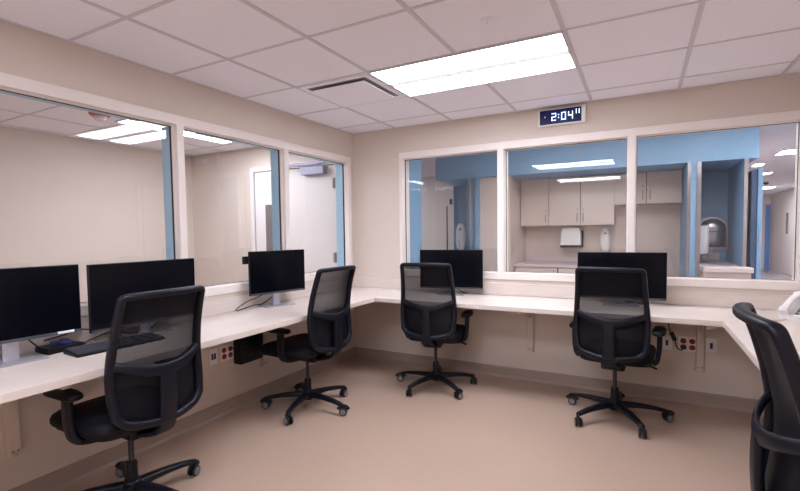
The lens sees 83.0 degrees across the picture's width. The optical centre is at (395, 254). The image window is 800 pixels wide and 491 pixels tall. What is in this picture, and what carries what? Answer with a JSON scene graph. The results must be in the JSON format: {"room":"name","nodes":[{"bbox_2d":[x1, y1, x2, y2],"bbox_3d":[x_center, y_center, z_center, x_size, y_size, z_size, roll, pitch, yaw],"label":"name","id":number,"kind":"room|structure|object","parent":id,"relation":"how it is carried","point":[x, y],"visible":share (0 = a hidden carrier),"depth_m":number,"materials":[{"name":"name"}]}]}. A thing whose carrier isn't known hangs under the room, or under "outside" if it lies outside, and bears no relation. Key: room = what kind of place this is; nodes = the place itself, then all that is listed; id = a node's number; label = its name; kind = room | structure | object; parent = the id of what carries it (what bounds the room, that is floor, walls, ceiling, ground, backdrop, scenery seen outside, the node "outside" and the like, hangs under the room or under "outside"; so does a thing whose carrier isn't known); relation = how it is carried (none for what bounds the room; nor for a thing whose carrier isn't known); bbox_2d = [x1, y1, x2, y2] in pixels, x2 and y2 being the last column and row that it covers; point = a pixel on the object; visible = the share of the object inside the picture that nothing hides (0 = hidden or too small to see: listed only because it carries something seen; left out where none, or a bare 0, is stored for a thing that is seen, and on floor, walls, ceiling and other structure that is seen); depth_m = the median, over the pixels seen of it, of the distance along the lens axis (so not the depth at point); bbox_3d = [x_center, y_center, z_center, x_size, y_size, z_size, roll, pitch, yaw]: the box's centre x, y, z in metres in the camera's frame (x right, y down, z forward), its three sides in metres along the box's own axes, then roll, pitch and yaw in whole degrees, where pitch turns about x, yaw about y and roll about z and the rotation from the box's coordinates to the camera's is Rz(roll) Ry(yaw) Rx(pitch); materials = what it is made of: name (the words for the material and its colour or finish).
{"room":"hospital interior","nodes":[
{"label":"hospital interior","id":0,"kind":"room"},
{"bbox_2d":[0,126,195,301],"bbox_3d":[-4.467,0.057,3.107,0.140,2.405,7.000,1,3,29],"label":"wall","id":1,"kind":"structure","parent":0,"point":[64,200],"depth_m":4.88,"materials":[{"name":"paint"}]},
{"bbox_2d":[0,20,355,490],"bbox_3d":[-2.182,0.088,1.867,0.140,2.405,7.000,1,3,29],"label":"wall","id":2,"kind":"structure","parent":0,"point":[26,53],"depth_m":2.74,"materials":[{"name":"paint"}]},
{"bbox_2d":[1,384,72,459],"bbox_3d":[-1.665,0.778,2.103,0.560,0.469,0.060,1,3,29],"label":"bracket","id":3,"kind":"object","parent":2,"relation":"attached to","point":[10,418],"visible":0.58,"depth_m":2.21,"materials":[{"name":"beige metal"}]},
{"bbox_2d":[0,87,177,304],"bbox_3d":[-1.738,-0.279,2.601,0.034,1.118,1.038,1,3,29],"label":"window","id":4,"kind":"structure","parent":2,"relation":"in","point":[171,129],"depth_m":3.02,"materials":[{"name":"white paint"}]},
{"bbox_2d":[0,72,351,315],"bbox_3d":[-1.291,-0.331,3.495,0.166,1.242,3.150,1,3,29],"label":"trim","id":5,"kind":"structure","parent":2,"relation":"attached to","point":[9,81],"depth_m":3.10,"materials":[{"name":"white paint"}]},
{"bbox_2d":[0,277,354,357],"bbox_3d":[-1.682,0.428,2.630,0.017,0.106,5.182,1,3,29],"label":"trim","id":6,"kind":"structure","parent":2,"relation":"attached to","point":[210,308],"depth_m":3.30,"materials":[{"name":"beige laminate"}]},
{"bbox_2d":[7,347,355,490],"bbox_3d":[-2.096,1.239,1.885,0.022,0.102,7.000,1,3,29],"label":"baseboard","id":7,"kind":"structure","parent":2,"relation":"attached to","point":[61,478],"depth_m":3.02,"materials":[{"name":"rubber"}]},
{"bbox_2d":[0,296,373,403],"bbox_3d":[-1.556,0.519,2.213,0.638,0.036,4.562,1,3,29],"label":"countertop","id":8,"kind":"structure","parent":2,"relation":"attached to","point":[60,370],"depth_m":2.21,"materials":[{"name":"beige laminate"}]},
{"bbox_2d":[0,264,88,367],"bbox_3d":[-1.764,0.280,2.221,0.211,0.444,0.787,1,3,34],"label":"computer monitor","id":9,"kind":"object","parent":8,"relation":"on","point":[39,301],"visible":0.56,"depth_m":2.16,"materials":[{"name":"black plastic"}]},
{"bbox_2d":[35,340,82,354],"bbox_3d":[-1.734,0.481,2.335,0.110,0.032,0.170,0,3,23],"label":"box","id":10,"kind":"object","parent":8,"relation":"on","point":[48,349],"visible":0.69,"depth_m":2.29,"materials":[{"name":"black plastic"}]},
{"bbox_2d":[49,338,71,344],"bbox_3d":[-1.731,0.453,2.339,0.069,0.019,0.095,1,3,29],"label":"cable","id":11,"kind":"object","parent":10,"relation":"on","point":[59,340],"visible":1,"depth_m":2.33,"materials":[{"name":"blue plastic"}]},
{"bbox_2d":[63,340,107,357],"bbox_3d":[-1.526,0.475,2.437,0.256,0.028,0.440,1,3,33],"label":"keyboard","id":12,"kind":"object","parent":8,"relation":"on","point":[83,350],"visible":0.52,"depth_m":2.26,"materials":[{"name":"black plastic"}]},
{"bbox_2d":[83,258,194,343],"bbox_3d":[-1.513,0.258,2.708,0.170,0.435,0.660,1,3,29],"label":"computer monitor","id":13,"kind":"object","parent":8,"relation":"on","point":[106,283],"visible":0.44,"depth_m":2.56,"materials":[{"name":"black plastic"}]},
{"bbox_2d":[235,249,304,310],"bbox_3d":[-1.017,0.197,3.646,0.170,0.452,0.636,2,4,42],"label":"computer monitor","id":14,"kind":"object","parent":8,"relation":"on","point":[275,272],"visible":1,"depth_m":3.64,"materials":[{"name":"black plastic"}]},
{"bbox_2d":[209,348,217,365],"bbox_3d":[-1.328,0.747,3.300,0.008,0.115,0.075,1,3,29],"label":"outlet","id":15,"kind":"object","parent":2,"relation":"attached to","point":[213,353],"visible":1,"depth_m":3.30,"materials":[{"name":"white plastic"}]},
{"bbox_2d":[220,343,232,361],"bbox_3d":[-1.268,0.741,3.407,0.011,0.115,0.115,1,3,29],"label":"power outlet","id":16,"kind":"object","parent":2,"relation":"attached to","point":[226,353],"visible":1,"depth_m":3.40,"materials":[{"name":"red plastic"}]},
{"bbox_2d":[184,128,283,287],"bbox_3d":[-1.231,-0.332,3.534,0.034,1.118,0.980,1,3,29],"label":"window","id":17,"kind":"structure","parent":2,"relation":"in","point":[186,129],"depth_m":3.93,"materials":[{"name":"white paint"}]},
{"bbox_2d":[230,333,262,364],"bbox_3d":[-1.161,0.653,3.523,0.086,0.367,0.266,1,3,29],"label":"computer","id":18,"kind":"object","parent":2,"relation":"attached to","point":[246,349],"visible":0.62,"depth_m":3.48,"materials":[{"name":"black plastic"}]},
{"bbox_2d":[260,332,267,366],"bbox_3d":[-0.856,0.694,3.590,0.560,0.469,0.060,1,3,29],"label":"bracket","id":19,"kind":"object","parent":2,"relation":"attached to","point":[263,361],"visible":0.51,"depth_m":3.70,"materials":[{"name":"beige metal"}]},
{"bbox_2d":[288,151,346,273],"bbox_3d":[-0.753,-0.381,4.412,0.034,1.118,0.913,1,3,29],"label":"window","id":20,"kind":"structure","parent":2,"relation":"in","point":[343,164],"depth_m":4.79,"materials":[{"name":"white paint"}]},
{"bbox_2d":[0,0,799,194],"bbox_3d":[3.405,-1.499,7.777,10.400,0.044,23.140,1,3,29],"label":"ceiling","id":21,"kind":"structure","parent":0,"point":[260,52],"depth_m":2.58,"materials":[{"name":"tile"}]},
{"bbox_2d":[88,112,110,120],"bbox_3d":[-2.533,-1.178,3.879,0.170,0.066,0.170,1,3,29],"label":"fire alarm strobe","id":22,"kind":"object","parent":21,"relation":"attached to","point":[99,117],"visible":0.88,"depth_m":3.84,"materials":[{"name":"red"}]},
{"bbox_2d":[115,119,160,130],"bbox_3d":[-2.403,-1.228,4.287,0.170,0.010,0.450,1,3,29],"label":"recessed light","id":23,"kind":"object","parent":21,"relation":"in","point":[143,125],"depth_m":4.27,"materials":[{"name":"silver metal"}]},
{"bbox_2d":[184,132,231,143],"bbox_3d":[-2.063,-1.263,4.911,0.170,0.010,0.607,1,3,29],"label":"recessed light","id":24,"kind":"object","parent":21,"relation":"in","point":[191,135],"depth_m":4.92,"materials":[{"name":"white plastic"}]},
{"bbox_2d":[298,73,406,106],"bbox_3d":[-0.306,-1.202,3.377,0.580,0.026,0.580,1,3,29],"label":"ceiling vent","id":25,"kind":"object","parent":21,"relation":"in","point":[359,89],"visible":1,"depth_m":3.29,"materials":[{"name":"metal"},{"name":"paint"}]},
{"bbox_2d":[367,31,577,96],"bbox_3d":[0.497,-1.199,2.941,1.219,0.010,0.610,1,3,29],"label":"recessed light","id":26,"kind":"object","parent":21,"relation":"in","point":[552,52],"visible":1,"depth_m":2.88,"materials":[{"name":"white plastic"}]},
{"bbox_2d":[480,16,497,24],"bbox_3d":[0.468,-1.160,2.260,0.090,0.021,0.090,1,3,29],"label":"sprinkler","id":27,"kind":"object","parent":21,"relation":"attached to","point":[488,20],"visible":1,"depth_m":2.25,"materials":[{"name":"plastic"}]},
{"bbox_2d":[750,163,765,166],"bbox_3d":[6.109,-1.502,7.611,0.150,0.012,0.350,1,3,29],"label":"recessed light","id":28,"kind":"object","parent":21,"relation":"in","point":[757,164],"visible":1,"depth_m":7.54,"materials":[{"name":"white plastic"}]},
{"bbox_2d":[774,149,795,154],"bbox_3d":[5.662,-1.429,6.234,0.600,0.012,0.460,1,3,29],"label":"recessed light","id":29,"kind":"object","parent":21,"relation":"in","point":[787,151],"visible":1,"depth_m":6.35,"materials":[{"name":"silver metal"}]},
{"bbox_2d":[409,160,421,262],"bbox_3d":[0.135,-0.094,4.934,0.200,2.405,0.308,1,3,29],"label":"pier","id":30,"kind":"object","parent":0,"point":[415,196],"visible":0.14,"depth_m":4.87,"materials":[{"name":"paint"}]},
{"bbox_2d":[58,269,791,490],"bbox_3d":[3.437,0.971,7.899,10.400,0.100,23.140,1,3,29],"label":"floor","id":31,"kind":"structure","parent":0,"point":[503,434],"depth_m":2.88,"materials":[{"name":"plastic"}]},
{"bbox_2d":[43,285,204,490],"bbox_3d":[-1.312,0.705,2.275,0.739,1.109,0.688,1,3,29],"label":"office chair","id":32,"kind":"object","parent":31,"relation":"on","point":[153,371],"visible":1,"depth_m":2.07,"materials":[{"name":"fabric"}]},
{"bbox_2d":[259,265,355,425],"bbox_3d":[-0.662,0.637,3.494,0.727,1.109,0.708,1,3,31],"label":"office chair","id":33,"kind":"object","parent":31,"relation":"on","point":[329,328],"visible":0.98,"depth_m":3.33,"materials":[{"name":"black plastic"}]},
{"bbox_2d":[395,263,476,399],"bbox_3d":[0.316,0.603,3.925,0.718,1.109,0.740,0,3,20],"label":"office chair","id":34,"kind":"object","parent":31,"relation":"on","point":[428,310],"visible":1,"depth_m":3.64,"materials":[{"name":"black plastic"}]},
{"bbox_2d":[514,267,575,272],"bbox_3d":[2.215,0.581,5.847,1.198,0.912,0.698,1,3,29],"label":"base cabinet","id":35,"kind":"object","parent":31,"relation":"on","point":[516,269],"visible":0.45,"depth_m":5.66,"materials":[{"name":"grey"}]},
{"bbox_2d":[514,254,577,267],"bbox_3d":[2.223,0.084,5.826,1.218,0.133,0.682,1,3,29],"label":"countertop","id":36,"kind":"structure","parent":35,"relation":"on","point":[532,260],"depth_m":6.10,"materials":[{"name":"grey"}]},
{"bbox_2d":[566,267,674,438],"bbox_3d":[1.570,0.621,3.218,0.727,1.109,0.733,1,3,33],"label":"office chair","id":37,"kind":"object","parent":31,"relation":"on","point":[610,325],"visible":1,"depth_m":2.98,"materials":[{"name":"black plastic"}]},
{"bbox_2d":[699,252,753,278],"bbox_3d":[3.501,0.519,4.907,0.413,1.094,1.118,1,3,29],"label":"countertop","id":38,"kind":"structure","parent":31,"relation":"on","point":[710,265],"depth_m":4.47,"materials":[{"name":"grey"}]},
{"bbox_2d":[732,302,799,490],"bbox_3d":[1.357,0.722,1.238,0.740,1.109,0.732,1,3,29],"label":"office chair","id":39,"kind":"object","parent":31,"relation":"on","point":[774,455],"visible":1,"depth_m":1.29,"materials":[{"name":"black plastic"}]},
{"bbox_2d":[421,177,454,249],"bbox_3d":[0.191,-0.304,9.171,3.450,2.405,0.120,1,3,29],"label":"wall","id":40,"kind":"structure","parent":0,"point":[436,195],"depth_m":8.76,"materials":[{"name":"paint"}]},
{"bbox_2d":[446,206,453,249],"bbox_3d":[1.326,0.003,8.481,0.770,1.830,0.033,1,3,29],"label":"door","id":41,"kind":"structure","parent":40,"relation":"in","point":[449,209],"depth_m":8.59,"materials":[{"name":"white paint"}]},
{"bbox_2d":[454,185,466,249],"bbox_3d":[1.149,-0.009,6.751,0.550,2.030,0.080,1,3,29],"label":"wall","id":42,"kind":"structure","parent":0,"point":[460,192],"depth_m":6.76,"materials":[{"name":"paint"}]},
{"bbox_2d":[456,223,466,249],"bbox_3d":[0.982,-0.259,6.700,0.161,0.390,0.136,1,3,29],"label":"soap dispenser","id":43,"kind":"object","parent":42,"relation":"attached to","point":[461,231],"visible":0.99,"depth_m":6.64,"materials":[{"name":"white plastic"}]},
{"bbox_2d":[470,178,479,249],"bbox_3d":[1.204,0.018,6.199,0.160,2.030,0.840,1,3,29],"label":"wall","id":44,"kind":"structure","parent":0,"point":[471,179],"depth_m":5.79,"materials":[{"name":"blue paint"}]},
{"bbox_2d":[466,178,469,249],"bbox_3d":[0.947,0.039,5.853,0.039,2.028,0.014,1,3,29],"label":"guard","id":45,"kind":"object","parent":44,"relation":"attached to","point":[467,179],"visible":0.44,"depth_m":5.82,"materials":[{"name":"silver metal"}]},
{"bbox_2d":[473,178,475,249],"bbox_3d":[1.017,0.040,5.814,0.038,2.028,0.014,1,3,29],"label":"guard","id":46,"kind":"object","parent":44,"relation":"attached to","point":[474,179],"visible":0.44,"depth_m":5.78,"materials":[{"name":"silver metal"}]},
{"bbox_2d":[191,73,799,398],"bbox_3d":[0.106,-0.081,4.682,6.670,2.405,0.140,1,3,29],"label":"wall","id":47,"kind":"structure","parent":0,"point":[220,181],"depth_m":4.21,"materials":[{"name":"paint"}]},
{"bbox_2d":[250,160,336,272],"bbox_3d":[-1.206,0.031,5.251,1.325,2.160,0.124,1,3,29],"label":"door","id":48,"kind":"structure","parent":47,"relation":"in","point":[312,184],"depth_m":5.18,"materials":[{"name":"white paint"}]},
{"bbox_2d":[403,150,496,271],"bbox_3d":[0.524,-0.397,4.397,0.973,1.118,0.034,1,3,29],"label":"window","id":49,"kind":"structure","parent":47,"relation":"in","point":[404,160],"depth_m":4.60,"materials":[{"name":"white paint"}]},
{"bbox_2d":[513,312,534,352],"bbox_3d":[1.082,0.659,3.794,0.060,0.469,0.560,1,3,29],"label":"bracket","id":50,"kind":"object","parent":47,"relation":"attached to","point":[531,316],"visible":0.59,"depth_m":4.00,"materials":[{"name":"beige metal"}]},
{"bbox_2d":[356,347,763,414],"bbox_3d":[1.224,1.089,4.047,3.790,0.102,0.022,1,3,29],"label":"baseboard","id":51,"kind":"structure","parent":47,"relation":"attached to","point":[741,404],"depth_m":3.88,"materials":[{"name":"rubber"}]},
{"bbox_2d":[538,105,585,127],"bbox_3d":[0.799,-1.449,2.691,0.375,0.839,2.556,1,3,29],"label":"wall clock","id":52,"kind":"object","parent":47,"relation":"attached to","point":[572,114],"visible":1,"depth_m":3.79,"materials":[{"name":"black plastic"}]},
{"bbox_2d":[505,137,627,274],"bbox_3d":[1.442,-0.385,3.898,0.995,1.118,0.034,1,3,29],"label":"window","id":53,"kind":"structure","parent":47,"relation":"in","point":[506,150],"depth_m":4.00,"materials":[{"name":"white paint"}]},
{"bbox_2d":[355,277,790,309],"bbox_3d":[1.215,0.322,4.011,3.788,0.106,0.017,1,3,29],"label":"trim","id":54,"kind":"structure","parent":47,"relation":"attached to","point":[715,299],"depth_m":3.84,"materials":[{"name":"beige laminate"}]},
{"bbox_2d":[351,287,799,326],"bbox_3d":[1.068,0.409,3.742,3.788,0.036,0.638,1,3,29],"label":"countertop","id":55,"kind":"structure","parent":47,"relation":"attached to","point":[663,313],"depth_m":3.44,"materials":[{"name":"beige laminate"}]},
{"bbox_2d":[420,250,482,295],"bbox_3d":[0.527,0.166,4.222,0.590,0.417,0.181,0,3,20],"label":"computer monitor","id":56,"kind":"object","parent":55,"relation":"on","point":[467,265],"visible":0.65,"depth_m":4.13,"materials":[{"name":"black plastic"}]},
{"bbox_2d":[577,252,666,300],"bbox_3d":[1.749,0.188,3.517,0.615,0.410,0.187,1,3,24],"label":"computer monitor","id":57,"kind":"object","parent":55,"relation":"on","point":[654,264],"visible":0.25,"depth_m":3.40,"materials":[{"name":"black plastic"}]},
{"bbox_2d":[668,323,685,350],"bbox_3d":[2.165,0.584,3.466,0.135,0.315,0.042,-1,3,5],"label":"power adapter","id":58,"kind":"object","parent":55,"relation":"hanging from","point":[683,347],"visible":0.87,"depth_m":3.46,"materials":[{"name":"black plastic"}]},
{"bbox_2d":[770,291,799,320],"bbox_3d":[2.466,0.333,2.843,0.505,0.168,0.203,-1,3,-13],"label":"desk phone","id":59,"kind":"object","parent":55,"relation":"on","point":[790,310],"visible":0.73,"depth_m":2.88,"materials":[{"name":"white plastic"}]},
{"bbox_2d":[399,110,799,290],"bbox_3d":[1.475,-0.388,3.919,3.173,1.242,0.166,1,3,29],"label":"trim","id":60,"kind":"structure","parent":47,"relation":"attached to","point":[631,133],"depth_m":3.65,"materials":[{"name":"white paint"}]},
{"bbox_2d":[662,335,672,349],"bbox_3d":[2.127,0.692,3.541,0.075,0.115,0.008,1,3,29],"label":"outlet","id":61,"kind":"object","parent":47,"relation":"attached to","point":[667,342],"visible":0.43,"depth_m":3.54,"materials":[{"name":"white plastic"}]},
{"bbox_2d":[678,336,695,351],"bbox_3d":[2.247,0.692,3.475,0.120,0.115,0.011,1,3,29],"label":"power outlet","id":62,"kind":"object","parent":47,"relation":"attached to","point":[689,342],"visible":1,"depth_m":3.47,"materials":[{"name":"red plastic"}]},
{"bbox_2d":[695,325,713,371],"bbox_3d":[2.184,0.674,3.195,0.060,0.469,0.560,1,3,29],"label":"bracket","id":63,"kind":"object","parent":47,"relation":"attached to","point":[699,329],"visible":0.58,"depth_m":3.41,"materials":[{"name":"beige metal"}]},
{"bbox_2d":[705,338,717,353],"bbox_3d":[2.380,0.691,3.404,0.075,0.115,0.008,1,3,29],"label":"outlet","id":64,"kind":"object","parent":47,"relation":"attached to","point":[710,343],"visible":1,"depth_m":3.40,"materials":[{"name":"white plastic"}]},
{"bbox_2d":[635,120,799,281],"bbox_3d":[2.371,-0.372,3.393,1.006,1.118,0.034,1,3,29],"label":"window","id":65,"kind":"structure","parent":47,"relation":"in","point":[797,121],"depth_m":3.23,"materials":[{"name":"white paint"}]},
{"bbox_2d":[480,176,525,270],"bbox_3d":[1.473,0.018,6.126,0.383,2.030,0.870,1,3,29],"label":"panel","id":66,"kind":"object","parent":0,"point":[488,185],"visible":0.36,"depth_m":5.77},
{"bbox_2d":[455,169,728,275],"bbox_3d":[2.512,-0.183,6.114,3.550,2.405,0.120,1,3,29],"label":"wall","id":67,"kind":"structure","parent":0,"point":[657,226],"depth_m":5.66,"materials":[{"name":"beige paint"}]},
{"bbox_2d":[521,178,548,226],"bbox_3d":[1.918,-0.691,6.137,0.368,0.623,0.350,1,3,29],"label":"upper cabinet","id":68,"kind":"object","parent":67,"relation":"attached to","point":[534,192],"visible":0.99,"depth_m":6.01,"materials":[{"name":"grey"}]},
{"bbox_2d":[560,228,582,246],"bbox_3d":[2.345,-0.221,6.014,0.270,0.255,0.210,1,3,29],"label":"dispenser","id":69,"kind":"object","parent":67,"relation":"attached to","point":[570,237],"visible":1,"depth_m":5.92,"materials":[{"name":"white plastic"}]},
{"bbox_2d":[549,174,615,225],"bbox_3d":[2.420,-0.684,5.865,0.773,0.623,0.350,1,3,29],"label":"upper cabinet","id":70,"kind":"object","parent":67,"relation":"attached to","point":[580,200],"visible":0.98,"depth_m":5.73,"materials":[{"name":"grey laminate"}]},
{"bbox_2d":[435,127,759,185],"bbox_3d":[2.254,-1.171,5.606,3.413,0.375,0.920,1,3,29],"label":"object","id":71,"kind":"structure","parent":67,"relation":"attached to","point":[716,150],"depth_m":5.07,"materials":[{"name":"blue paint"}]},
{"bbox_2d":[600,228,610,250],"bbox_3d":[2.727,-0.186,5.866,0.124,0.300,0.105,1,3,29],"label":"soap dispenser","id":72,"kind":"object","parent":67,"relation":"attached to","point":[605,238],"visible":1,"depth_m":5.82,"materials":[{"name":"white plastic"}]},
{"bbox_2d":[614,170,682,205],"bbox_3d":[3.068,-0.798,5.506,0.707,0.378,0.350,1,3,29],"label":"upper cabinet","id":73,"kind":"object","parent":67,"relation":"attached to","point":[656,187],"visible":0.98,"depth_m":5.35,"materials":[{"name":"grey laminate"}]},
{"bbox_2d":[701,217,727,251],"bbox_3d":[3.725,-0.234,5.308,0.330,0.415,0.124,1,3,29],"label":"dispenser","id":74,"kind":"object","parent":67,"relation":"attached to","point":[718,227],"visible":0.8,"depth_m":5.26,"materials":[{"name":"silver metal"}]},
{"bbox_2d":[679,162,696,276],"bbox_3d":[3.310,0.044,5.100,0.115,2.030,0.920,1,3,29],"label":"wall","id":75,"kind":"structure","parent":0,"point":[683,211],"depth_m":4.71,"materials":[{"name":"blue paint"}]},
{"bbox_2d":[686,162,690,276],"bbox_3d":[3.047,0.068,4.712,0.030,2.028,0.014,1,3,29],"label":"guard","id":76,"kind":"object","parent":75,"relation":"attached to","point":[689,164],"visible":0.56,"depth_m":4.68,"materials":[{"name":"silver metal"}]},
{"bbox_2d":[695,162,701,276],"bbox_3d":[3.123,0.069,4.671,0.038,2.028,0.014,1,3,29],"label":"guard","id":77,"kind":"object","parent":75,"relation":"attached to","point":[699,164],"visible":0.56,"depth_m":4.64,"materials":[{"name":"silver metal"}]},
{"bbox_2d":[700,225,708,254],"bbox_3d":[3.358,-0.155,4.938,0.110,0.315,0.130,1,3,29],"label":"soap dispenser","id":78,"kind":"object","parent":75,"relation":"attached to","point":[704,230],"visible":0.63,"depth_m":4.88,"materials":[{"name":"white plastic"}]},
{"bbox_2d":[727,158,745,266],"bbox_3d":[3.684,0.049,4.897,0.028,2.030,0.920,1,3,29],"label":"wall","id":79,"kind":"structure","parent":0,"point":[736,173],"depth_m":4.83,"materials":[{"name":"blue paint"}]},
{"bbox_2d":[742,158,748,266],"bbox_3d":[3.461,0.073,4.487,0.032,2.028,0.014,1,3,29],"label":"guard","id":80,"kind":"object","parent":79,"relation":"attached to","point":[746,161],"visible":0.56,"depth_m":4.46,"materials":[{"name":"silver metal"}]},
{"bbox_2d":[762,194,770,264],"bbox_3d":[11.285,-0.746,15.182,3.200,2.405,0.100,1,3,29],"label":"wall","id":81,"kind":"structure","parent":0,"point":[766,198],"depth_m":14.65,"materials":[{"name":"paint"}]},
{"bbox_2d":[761,204,770,268],"bbox_3d":[11.982,-0.580,14.731,0.340,2.100,0.038,1,3,29],"label":"door","id":82,"kind":"structure","parent":81,"relation":"in","point":[765,242],"depth_m":14.69,"materials":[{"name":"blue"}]},
{"bbox_2d":[769,188,794,271],"bbox_3d":[9.967,-0.497,10.499,0.120,2.405,9.400,1,3,29],"label":"wall","id":83,"kind":"structure","parent":0,"point":[777,199],"depth_m":13.89,"materials":[{"name":"paint"}]},
{"bbox_2d":[782,198,793,275],"bbox_3d":[10.935,-0.484,12.452,0.040,2.140,1.750,1,3,29],"label":"door","id":84,"kind":"structure","parent":83,"relation":"in","point":[788,220],"depth_m":12.76,"materials":[{"name":"white paint"}]},
{"bbox_3d":[1.271,0.135,-0.009,0.140,2.405,7.000,1,3,29],"label":"wall","id":85,"kind":"structure","parent":0,"visible":0},
{"bbox_2d":[723,321,799,369],"bbox_3d":[1.233,0.557,0.699,0.591,0.036,4.562,1,3,29],"label":"countertop","id":86,"kind":"structure","parent":85,"relation":"attached to","point":[738,331],"depth_m":2.45,"materials":[{"name":"beige laminate"}]},
{"bbox_3d":[7.058,-0.477,10.863,0.100,2.405,12.340,1,3,29],"label":"wall","id":87,"kind":"structure","parent":0,"visible":0},
{"bbox_2d":[746,168,762,278],"bbox_3d":[4.009,0.051,5.173,0.184,1.990,0.527,1,3,29],"label":"door","id":88,"kind":"structure","parent":87,"relation":"in","point":[755,177],"depth_m":4.93,"materials":[{"name":"blue paint"}]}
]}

